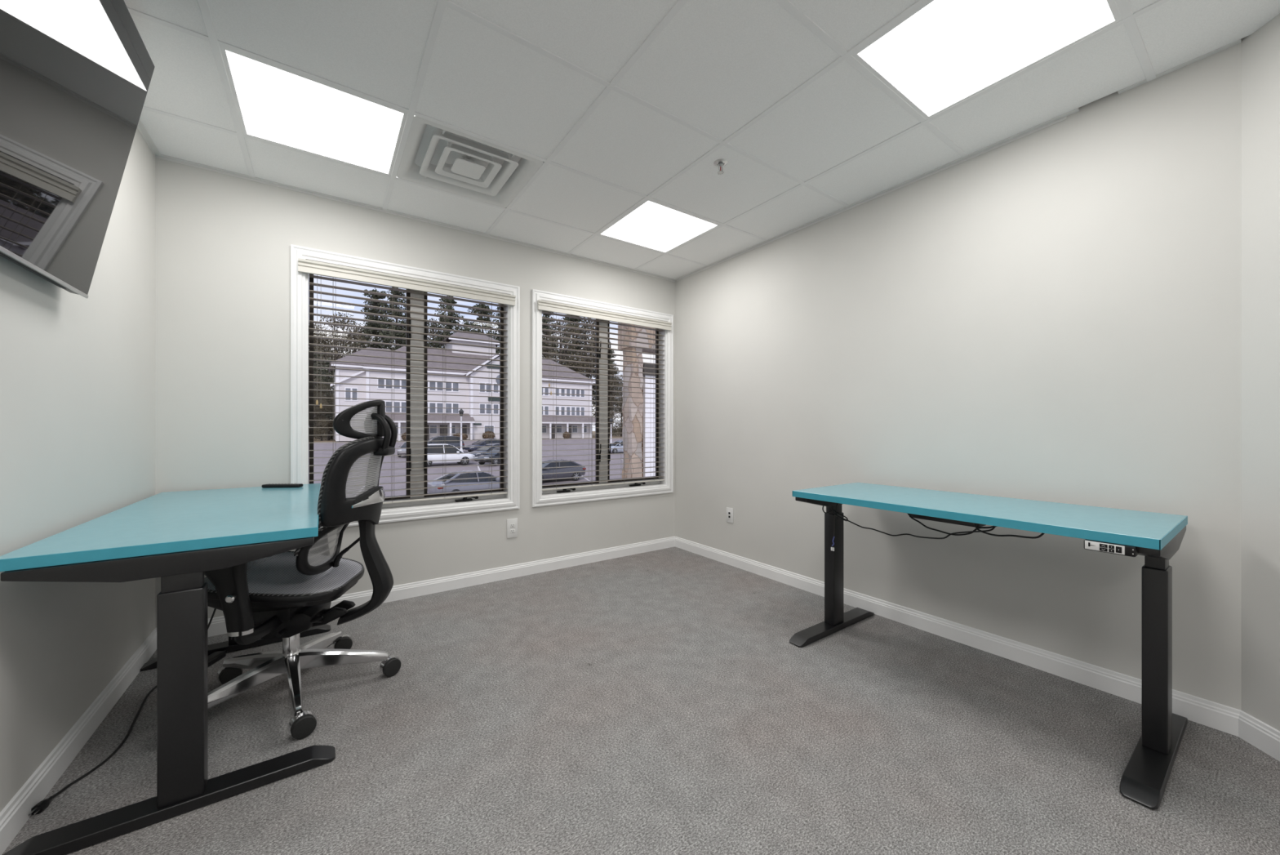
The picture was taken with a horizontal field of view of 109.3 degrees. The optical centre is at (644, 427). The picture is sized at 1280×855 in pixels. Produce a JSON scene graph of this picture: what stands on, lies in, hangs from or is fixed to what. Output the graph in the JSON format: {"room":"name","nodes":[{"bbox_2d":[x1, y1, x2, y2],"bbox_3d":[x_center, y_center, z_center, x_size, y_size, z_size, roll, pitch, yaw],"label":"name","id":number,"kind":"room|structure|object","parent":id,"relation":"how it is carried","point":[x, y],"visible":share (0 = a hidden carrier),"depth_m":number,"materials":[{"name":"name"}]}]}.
{"room":"office","nodes":[
{"label":"office","id":0,"kind":"room"},
{"bbox_2d":[0,128,155,812],"bbox_3d":[-0.997,-0.158,0.168,0.100,2.436,4.924,0,0,-35],"label":"wall","id":1,"kind":"structure","parent":0,"point":[77,372],"depth_m":1.46,"materials":[{"name":"paint"}]},
{"bbox_2d":[0,0,155,297],"bbox_3d":[-1.316,-0.817,0.882,0.203,0.810,1.450,0,0,-35],"label":"television","id":2,"kind":"object","parent":1,"relation":"attached to","point":[76,75],"visible":1,"depth_m":1.18,"materials":[{"name":"black plastic"}]},
{"bbox_2d":[0,628,156,854],"bbox_3d":[-0.946,1.016,0.195,0.014,0.089,4.910,0,0,-35],"label":"baseboard","id":3,"kind":"structure","parent":1,"relation":"attached to","point":[14,815],"depth_m":1.42,"materials":[{"name":"white wood"}]},
{"bbox_2d":[137,119,160,155],"bbox_3d":[-0.941,-1.323,0.194,0.022,0.018,4.902,0,0,-35],"label":"trim","id":4,"kind":"structure","parent":1,"relation":"attached to","point":[140,126],"depth_m":2.08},
{"bbox_2d":[155,157,675,627],"bbox_3d":[-1.088,-0.108,3.195,3.447,2.536,0.125,0,0,-35],"label":"wall","id":5,"kind":"structure","parent":0,"point":[223,242],"depth_m":2.48,"materials":[{"name":"paint"}]},
{"bbox_2d":[290,244,519,526],"bbox_3d":[-1.456,-0.218,2.920,1.289,1.582,0.149,0,0,-35],"label":"window","id":6,"kind":"structure","parent":5,"relation":"in","point":[393,512],"depth_m":2.94,"materials":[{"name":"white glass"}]},
{"bbox_2d":[297,257,515,503],"bbox_3d":[-1.433,-0.233,2.881,1.215,1.394,0.114,0,0,-35],"label":"window blind","id":7,"kind":"object","parent":6,"relation":"attached to","point":[307,266],"visible":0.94,"depth_m":2.86,"materials":[{"name":"plastic"}]},
{"bbox_2d":[155,536,675,636],"bbox_3d":[-1.048,1.016,3.138,3.247,0.089,0.014,0,0,-35],"label":"baseboard","id":8,"kind":"structure","parent":5,"relation":"attached to","point":[217,626],"depth_m":3.13,"materials":[{"name":"white wood"}]},
{"bbox_2d":[155,153,675,281],"bbox_3d":[-1.046,-1.323,3.135,3.247,0.018,0.022,0,0,-35],"label":"trim","id":9,"kind":"structure","parent":5,"relation":"attached to","point":[163,157],"depth_m":2.74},
{"bbox_2d":[506,518,517,537],"bbox_3d":[-0.937,0.710,3.219,0.078,0.135,0.010,0,0,-35],"label":"wall outlet","id":10,"kind":"object","parent":5,"relation":"attached to","point":[512,523],"visible":1,"depth_m":3.22,"materials":[{"name":"white plastic"}]},
{"bbox_2d":[510,528,515,533],"bbox_3d":[-0.936,0.730,3.217,0.034,0.028,0.004,0,0,-35],"label":"receptacle","id":11,"kind":"object","parent":10,"relation":"attached to","point":[512,531],"depth_m":3.22,"materials":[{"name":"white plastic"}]},
{"bbox_2d":[510,523,515,527],"bbox_3d":[-0.936,0.690,3.217,0.034,0.028,0.004,0,0,-35],"label":"receptacle","id":12,"kind":"object","parent":10,"relation":"attached to","point":[512,525],"depth_m":3.22,"materials":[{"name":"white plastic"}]},
{"bbox_2d":[532,288,673,506],"bbox_3d":[-0.317,-0.218,3.726,1.308,1.582,0.149,0,0,-35],"label":"window","id":13,"kind":"structure","parent":5,"relation":"in","point":[664,411],"depth_m":3.74,"materials":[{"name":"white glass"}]},
{"bbox_2d":[537,299,671,490],"bbox_3d":[-0.294,-0.233,3.687,1.234,1.394,0.114,0,0,-35],"label":"window blind","id":14,"kind":"object","parent":13,"relation":"attached to","point":[544,305],"visible":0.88,"depth_m":3.67,"materials":[{"name":"white plastic"}]},
{"bbox_2d":[1,546,1279,854],"bbox_3d":[0.361,1.110,1.146,3.447,0.100,5.154,0,0,-35],"label":"floor","id":15,"kind":"structure","parent":0,"point":[662,701],"depth_m":1.53,"materials":[{"name":"carpet"}]},
{"bbox_2d":[0,483,335,854],"bbox_3d":[-1.667,0.686,1.816,0.686,0.752,1.395,0,0,-35],"label":"desk","id":16,"kind":"object","parent":15,"relation":"on","point":[175,537],"visible":0.95,"depth_m":1.26,"materials":[{"name":"teal laminate"}]},
{"bbox_2d":[262,483,302,487],"bbox_3d":[-1.895,0.301,2.377,0.184,0.018,0.040,0,0,-4],"label":"remote control","id":17,"kind":"object","parent":16,"relation":"on","point":[282,485],"visible":1,"depth_m":2.36,"materials":[{"name":"black plastic"}]},
{"bbox_2d":[208,636,232,666],"bbox_3d":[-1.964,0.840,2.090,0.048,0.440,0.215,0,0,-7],"label":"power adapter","id":18,"kind":"object","parent":15,"relation":"on","point":[214,657],"visible":0.4,"depth_m":2.06,"materials":[{"name":"black plastic"}]},
{"bbox_2d":[204,400,400,738],"bbox_3d":[-1.393,0.473,1.838,0.704,1.173,0.702,0,0,-12],"label":"office chair","id":19,"kind":"object","parent":15,"relation":"on","point":[279,595],"visible":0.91,"depth_m":1.75,"materials":[{"name":"metal"}]},
{"bbox_2d":[789,482,1187,808],"bbox_3d":[1.340,0.686,1.946,0.685,0.748,1.225,0,0,-35],"label":"desk","id":20,"kind":"object","parent":15,"relation":"on","point":[1157,536],"visible":1,"depth_m":1.51,"materials":[{"name":"teal laminate"}]},
{"bbox_2d":[124,0,1279,279],"bbox_3d":[0.364,-1.406,1.142,3.447,0.160,5.144,0,0,-35],"label":"ceiling","id":21,"kind":"structure","parent":0,"point":[623,104],"depth_m":1.80,"materials":[{"name":"tile"}]},
{"bbox_2d":[218,44,408,175],"bbox_3d":[-1.405,-1.334,1.982,0.602,0.013,0.602,0,0,-35],"label":"recessed light","id":22,"kind":"object","parent":21,"relation":"in","point":[274,104],"visible":0.98,"depth_m":1.93,"materials":[{"name":"white plastic"}]},
{"bbox_2d":[396,115,543,207],"bbox_3d":[-0.908,-1.407,2.334,0.587,0.160,0.587,0,0,-35],"label":"ceiling vent","id":23,"kind":"object","parent":21,"relation":"in","point":[499,184],"visible":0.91,"depth_m":2.35,"materials":[{"name":"white plastic"}]},
{"bbox_2d":[598,199,719,253],"bbox_3d":[0.088,-1.334,3.038,0.602,0.013,0.602,0,0,-35],"label":"recessed light","id":24,"kind":"object","parent":21,"relation":"in","point":[651,224],"visible":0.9,"depth_m":3.00,"materials":[{"name":"white plastic"}]},
{"bbox_2d":[713,158,727,174],"bbox_3d":[0.381,-1.306,2.276,0.072,0.054,0.072,0,0,-35],"label":"sprinkler","id":25,"kind":"object","parent":21,"relation":"attached to","point":[720,162],"visible":1,"depth_m":2.27,"materials":[{"name":"silver metal"}]},
{"bbox_2d":[851,0,1122,119],"bbox_3d":[1.144,-1.334,1.545,0.602,0.013,0.602,0,0,-35],"label":"recessed light","id":26,"kind":"object","parent":21,"relation":"in","point":[943,54],"visible":1,"depth_m":1.56,"materials":[{"name":"white plastic"}]},
{"bbox_2d":[675,38,1241,710],"bbox_3d":[1.205,-0.158,2.851,0.100,2.436,3.084,0,0,-35],"label":"wall","id":27,"kind":"structure","parent":0,"point":[1053,313],"depth_m":2.06,"materials":[{"name":"paint"}]},
{"bbox_2d":[726,506,733,523],"bbox_3d":[0.660,0.676,3.526,0.010,0.115,0.072,0,0,-35],"label":"data plate","id":28,"kind":"object","parent":27,"relation":"attached to","point":[729,510],"visible":1,"depth_m":3.52,"materials":[{"name":"white plastic"}]},
{"bbox_2d":[675,536,1240,736],"bbox_3d":[1.162,1.016,2.813,0.014,0.089,3.070,0,0,-35],"label":"baseboard","id":29,"kind":"structure","parent":27,"relation":"attached to","point":[1218,716],"depth_m":2.10,"materials":[{"name":"white wood"}]},
{"bbox_2d":[675,39,1241,280],"bbox_3d":[1.161,-1.323,2.807,0.022,0.018,3.062,0,0,-35],"label":"trim","id":30,"kind":"structure","parent":27,"relation":"attached to","point":[1061,117],"depth_m":2.28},
{"bbox_2d":[1241,13,1279,730],"bbox_3d":[2.005,-0.158,0.976,0.100,2.436,1.174,0,0,10],"label":"wall","id":31,"kind":"structure","parent":0,"point":[1260,50],"depth_m":1.50,"materials":[{"name":"paint"}]},
{"bbox_2d":[1238,710,1279,761],"bbox_3d":[1.948,1.016,0.986,0.014,0.089,1.174,0,0,10],"label":"baseboard","id":32,"kind":"structure","parent":31,"relation":"attached to","point":[1255,731],"depth_m":1.50,"materials":[{"name":"white wood"}]},
{"label":"outside","id":33,"kind":"structure","parent":0,"visible":0},
{"bbox_2d":[308,438,623,497],"bbox_3d":[4.081,3.533,46.184,200.000,3.426,62.900,0,0,-35],"label":"ground","id":34,"kind":"structure","parent":33,"point":[579,443],"depth_m":39.20,"materials":[{"name":"grey asphalt"}]},
{"bbox_2d":[397,441,405,457],"bbox_3d":[-22.523,1.958,44.081,2.160,1.487,4.710,0,0,-15],"label":"parked car","id":35,"kind":"object","parent":34,"relation":"on","point":[401,451],"visible":0.34,"depth_m":42.16,"materials":[{"name":"paint"}]},
{"bbox_2d":[426,435,464,448],"bbox_3d":[-21.394,1.698,47.335,4.650,1.806,2.160,0,0,-37],"label":"suv","id":36,"kind":"object","parent":34,"relation":"on","point":[434,439],"visible":0.28,"depth_m":47.19,"materials":[{"name":"paint"}]},
{"bbox_2d":[426,443,475,466],"bbox_3d":[-16.893,2.196,38.270,4.749,1.806,2.160,0,0,-35],"label":"suv","id":37,"kind":"object","parent":34,"relation":"on","point":[435,450],"visible":0.57,"depth_m":37.59,"materials":[{"name":"paint"}]},
{"bbox_2d":[308,438,595,443],"bbox_3d":[-14.108,1.890,71.902,200.000,0.440,0.300,0,0,-35],"label":"curb","id":38,"kind":"object","parent":34,"relation":"on","point":[542,438],"visible":0.11,"depth_m":55.48,"materials":[{"name":"concrete"}]},
{"bbox_2d":[458,408,463,452],"bbox_3d":[-19.163,0.315,47.444,0.517,4.700,0.517,0,0,-13],"label":"street lamp","id":39,"kind":"object","parent":34,"relation":"on","point":[460,411],"visible":0.8,"depth_m":47.36,"materials":[{"name":"metal"}]},
{"bbox_2d":[426,470,499,493],"bbox_3d":[-9.464,3.091,25.398,4.710,1.487,2.160,0,0,-43],"label":"parked car","id":40,"kind":"object","parent":34,"relation":"on","point":[475,474],"visible":0.44,"depth_m":24.35,"materials":[{"name":"paint"}]},
{"bbox_2d":[463,438,499,452],"bbox_3d":[-17.262,1.883,49.644,2.160,1.487,4.710,0,0,39],"label":"parked car","id":41,"kind":"object","parent":34,"relation":"on","point":[483,442],"visible":0.42,"depth_m":48.73,"materials":[{"name":"paint"}]},
{"bbox_2d":[469,443,499,456],"bbox_3d":[-14.536,2.207,43.610,2.160,1.487,4.710,0,0,35],"label":"parked car","id":42,"kind":"object","parent":34,"relation":"on","point":[482,449],"visible":0.17,"depth_m":42.58,"materials":[{"name":"paint"}]},
{"bbox_2d":[474,447,499,465],"bbox_3d":[-12.630,2.405,40.058,2.160,1.487,4.710,0,0,32],"label":"parked car","id":43,"kind":"object","parent":34,"relation":"on","point":[495,455],"visible":0.44,"depth_m":38.52,"materials":[{"name":"paint"}]},
{"bbox_2d":[542,458,586,482],"bbox_3d":[-6.466,2.927,31.559,4.710,1.487,2.160,0,0,-41],"label":"parked car","id":44,"kind":"object","parent":34,"relation":"on","point":[566,463],"visible":0.44,"depth_m":31.27,"materials":[{"name":"paint"}]},
{"bbox_2d":[609,417,613,443],"bbox_3d":[-4.428,0.630,59.947,0.517,3.900,0.517,0,0,-13],"label":"street lamp","id":45,"kind":"object","parent":34,"relation":"on","point":[611,419],"visible":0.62,"depth_m":59.86,"materials":[{"name":"metal"}]},
{"bbox_2d":[610,440,623,453],"bbox_3d":[-2.719,2.157,53.194,4.710,1.487,2.160,0,0,-35],"label":"parked car","id":46,"kind":"object","parent":34,"relation":"on","point":[616,444],"visible":0.3,"depth_m":52.06,"materials":[{"name":"paint"}]},
{"bbox_2d":[617,322,655,478],"bbox_3d":[0.433,0.693,13.779,2.480,7.800,0.720,0,0,-35],"label":"stone pillar","id":47,"kind":"structure","parent":34,"relation":"on","point":[631,429],"depth_m":13.03,"materials":[{"name":"beige stone"}]},
{"bbox_2d":[641,363,655,476],"bbox_3d":[0.122,1.343,13.682,0.720,6.500,0.540,0,0,-35],"label":"column","id":48,"kind":"structure","parent":34,"relation":"on","point":[647,423],"depth_m":13.43,"materials":[{"name":"white paint"}]},
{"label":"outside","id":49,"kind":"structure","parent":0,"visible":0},
{"bbox_2d":[308,431,622,442],"bbox_3d":[-55.978,1.950,148.421,300.000,0.320,173.000,0,0,-35],"label":"ground","id":50,"kind":"structure","parent":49,"point":[593,434],"depth_m":75.43,"materials":[{"name":"grey asphalt"}]},
{"bbox_2d":[308,347,324,439],"bbox_3d":[-50.084,-5.020,67.315,5.516,14.038,5.234,0,0,-4],"label":"pine tree","id":51,"kind":"object","parent":50,"relation":"on","point":[314,353],"visible":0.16,"depth_m":67.50,"materials":[{"name":"green plant"}]},
{"bbox_2d":[308,375,331,440],"bbox_3d":[-46.002,-2.686,62.922,4.666,9.257,4.720,0,0,14],"label":"bushy tree","id":52,"kind":"object","parent":50,"relation":"on","point":[316,433],"visible":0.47,"depth_m":63.02,"materials":[{"name":"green plant"}]},
{"bbox_2d":[308,383,334,440],"bbox_3d":[-46.345,-2.341,65.021,4.383,8.421,4.496,0,0,5],"label":"bushy tree","id":53,"kind":"object","parent":50,"relation":"on","point":[320,386],"visible":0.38,"depth_m":65.17,"materials":[{"name":"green plant"}]},
{"bbox_2d":[314,358,334,439],"bbox_3d":[-46.530,-4.207,67.507,5.114,12.323,5.102,0,0,31],"label":"pine tree","id":54,"kind":"object","parent":50,"relation":"on","point":[323,371],"visible":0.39,"depth_m":66.92,"materials":[{"name":"green plant"}]},
{"bbox_2d":[308,322,343,438],"bbox_3d":[-54.989,-7.855,76.560,10.334,20.265,10.215,0,0,-30],"label":"bushy tree","id":55,"kind":"object","parent":50,"relation":"on","point":[321,327],"visible":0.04,"depth_m":76.13,"materials":[{"name":"green plant"}]},
{"bbox_2d":[308,311,373,439],"bbox_3d":[-48.580,-8.091,71.137,10.398,20.503,10.007,0,0,35],"label":"bushy tree","id":56,"kind":"object","parent":50,"relation":"on","point":[320,348],"visible":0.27,"depth_m":70.41,"materials":[{"name":"green plant"}]},
{"bbox_2d":[330,323,373,392],"bbox_3d":[-53.767,-8.661,84.199,11.308,21.725,11.599,0,0,42],"label":"bushy tree","id":57,"kind":"object","parent":50,"relation":"on","point":[354,329],"visible":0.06,"depth_m":83.82,"materials":[{"name":"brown plant"}]},
{"bbox_2d":[355,287,395,365],"bbox_3d":[-47.384,-11.150,80.143,11.140,26.908,11.167,0,0,33],"label":"pine tree","id":58,"kind":"object","parent":50,"relation":"on","point":[370,324],"visible":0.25,"depth_m":78.63,"materials":[{"name":"green plant"}]},
{"bbox_2d":[373,286,405,350],"bbox_3d":[-42.321,-11.073,77.715,11.271,26.750,9.127,0,0,3],"label":"pine tree","id":59,"kind":"object","parent":50,"relation":"on","point":[400,341],"visible":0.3,"depth_m":76.86,"materials":[{"name":"green plant"}]},
{"bbox_2d":[400,431,405,440],"bbox_3d":[-31.495,1.103,60.664,1.866,1.483,1.835,0,0,-35],"label":"shrub","id":60,"kind":"object","parent":50,"relation":"on","point":[403,435],"visible":0.26,"depth_m":59.99,"materials":[{"name":"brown plant"}]},
{"bbox_2d":[426,319,444,347],"bbox_3d":[-42.640,-10.023,91.954,13.130,24.592,12.801,0,0,19],"label":"bushy tree","id":61,"kind":"object","parent":50,"relation":"on","point":[433,330],"visible":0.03,"depth_m":91.51,"materials":[{"name":"green plant"}]},
{"bbox_2d":[426,295,464,348],"bbox_3d":[-36.330,-11.373,83.840,10.935,27.380,10.348,0,0,11],"label":"pine tree","id":62,"kind":"object","parent":50,"relation":"on","point":[446,300],"visible":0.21,"depth_m":83.66,"materials":[{"name":"green plant"}]},
{"bbox_2d":[453,432,467,439],"bbox_3d":[-26.221,1.197,64.641,2.073,1.255,2.038,0,0,-35],"label":"shrub","id":63,"kind":"object","parent":50,"relation":"on","point":[464,436],"visible":0.46,"depth_m":64.19,"materials":[{"name":"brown plant"}]},
{"bbox_2d":[328,332,595,440],"bbox_3d":[-27.903,-7.134,73.573,38.148,17.628,16.760,0,0,-35],"label":"office building","id":64,"kind":"structure","parent":50,"relation":"on","point":[473,424],"depth_m":66.91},
{"bbox_2d":[460,320,476,332],"bbox_3d":[-32.211,-8.761,82.681,7.470,21.894,9.225,0,0,-39],"label":"pine tree","id":65,"kind":"object","parent":50,"relation":"on","point":[465,328],"visible":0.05,"depth_m":82.38,"materials":[{"name":"green plant"}]},
{"bbox_2d":[461,303,498,353],"bbox_3d":[-32.480,-11.610,92.032,10.397,27.885,10.957,0,0,30],"label":"pine tree","id":66,"kind":"object","parent":50,"relation":"on","point":[479,305],"visible":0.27,"depth_m":90.14,"materials":[{"name":"green plant"}]},
{"bbox_2d":[482,431,495,438],"bbox_3d":[-23.105,1.073,67.333,1.866,1.483,1.835,0,0,-35],"label":"shrub","id":67,"kind":"object","parent":50,"relation":"on","point":[484,436],"visible":0.75,"depth_m":66.78,"materials":[{"name":"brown plant"}]},
{"bbox_2d":[492,303,499,353],"bbox_3d":[-29.335,-11.620,92.819,11.548,27.894,11.577,0,0,-1],"label":"pine tree","id":68,"kind":"object","parent":50,"relation":"on","point":[498,307],"visible":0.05,"depth_m":91.21,"materials":[{"name":"green plant"}]},
{"bbox_2d":[542,310,564,364],"bbox_3d":[-20.957,-11.925,97.702,12.025,28.541,9.738,0,0,12],"label":"pine tree","id":69,"kind":"object","parent":50,"relation":"on","point":[544,321],"visible":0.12,"depth_m":97.27,"materials":[{"name":"green plant"}]},
{"bbox_2d":[562,431,570,438],"bbox_3d":[-12.752,1.145,74.159,1.244,1.369,1.223,0,0,-35],"label":"shrub","id":70,"kind":"object","parent":50,"relation":"on","point":[565,435],"visible":0.84,"depth_m":73.81,"materials":[{"name":"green plant"}]},
{"bbox_2d":[542,317,591,377],"bbox_3d":[-17.416,-10.402,95.492,12.949,25.689,13.100,0,0,-22],"label":"bushy tree","id":71,"kind":"object","parent":50,"relation":"on","point":[566,324],"visible":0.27,"depth_m":94.86,"materials":[{"name":"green plant"}]},
{"bbox_2d":[556,314,595,397],"bbox_3d":[-16.352,-12.844,104.764,11.364,30.479,11.976,0,0,19],"label":"pine tree","id":72,"kind":"object","parent":50,"relation":"on","point":[571,319],"visible":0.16,"depth_m":104.85,"materials":[{"name":"green plant"}]},
{"bbox_2d":[562,316,617,425],"bbox_3d":[-13.229,-11.413,101.088,14.691,27.516,14.323,0,0,-1],"label":"bushy tree","id":73,"kind":"object","parent":50,"relation":"on","point":[593,349],"visible":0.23,"depth_m":100.25,"materials":[{"name":"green plant"}]},
{"bbox_2d":[577,338,619,404],"bbox_3d":[-10.954,-11.047,106.850,10.661,26.696,10.089,0,0,36],"label":"pine tree","id":74,"kind":"object","parent":50,"relation":"on","point":[593,386],"visible":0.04,"depth_m":106.56,"materials":[{"name":"green plant"}]},
{"bbox_2d":[592,396,615,431],"bbox_3d":[-8.208,-2.516,89.893,4.693,8.791,4.576,0,0,30],"label":"bushy tree","id":75,"kind":"object","parent":50,"relation":"on","point":[610,397],"visible":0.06,"depth_m":90.17,"materials":[{"name":"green plant"}]},
{"bbox_2d":[609,350,621,435],"bbox_3d":[-8.209,-9.049,114.077,9.335,22.493,9.312,0,0,39],"label":"pine tree","id":76,"kind":"object","parent":50,"relation":"on","point":[611,352],"visible":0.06,"depth_m":113.59,"materials":[{"name":"green plant"}]},
{"bbox_2d":[609,365,622,435],"bbox_3d":[-7.452,-6.388,104.637,8.260,16.923,8.582,0,0,8],"label":"bushy tree","id":77,"kind":"object","parent":50,"relation":"on","point":[613,367],"visible":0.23,"depth_m":104.60,"materials":[{"name":"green plant"}]},
{"bbox_2d":[609,382,622,436],"bbox_3d":[-4.874,-4.024,96.797,6.174,12.107,6.102,0,0,-11],"label":"bushy tree","id":78,"kind":"object","parent":50,"relation":"on","point":[620,430],"visible":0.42,"depth_m":96.81,"materials":[{"name":"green plant"}]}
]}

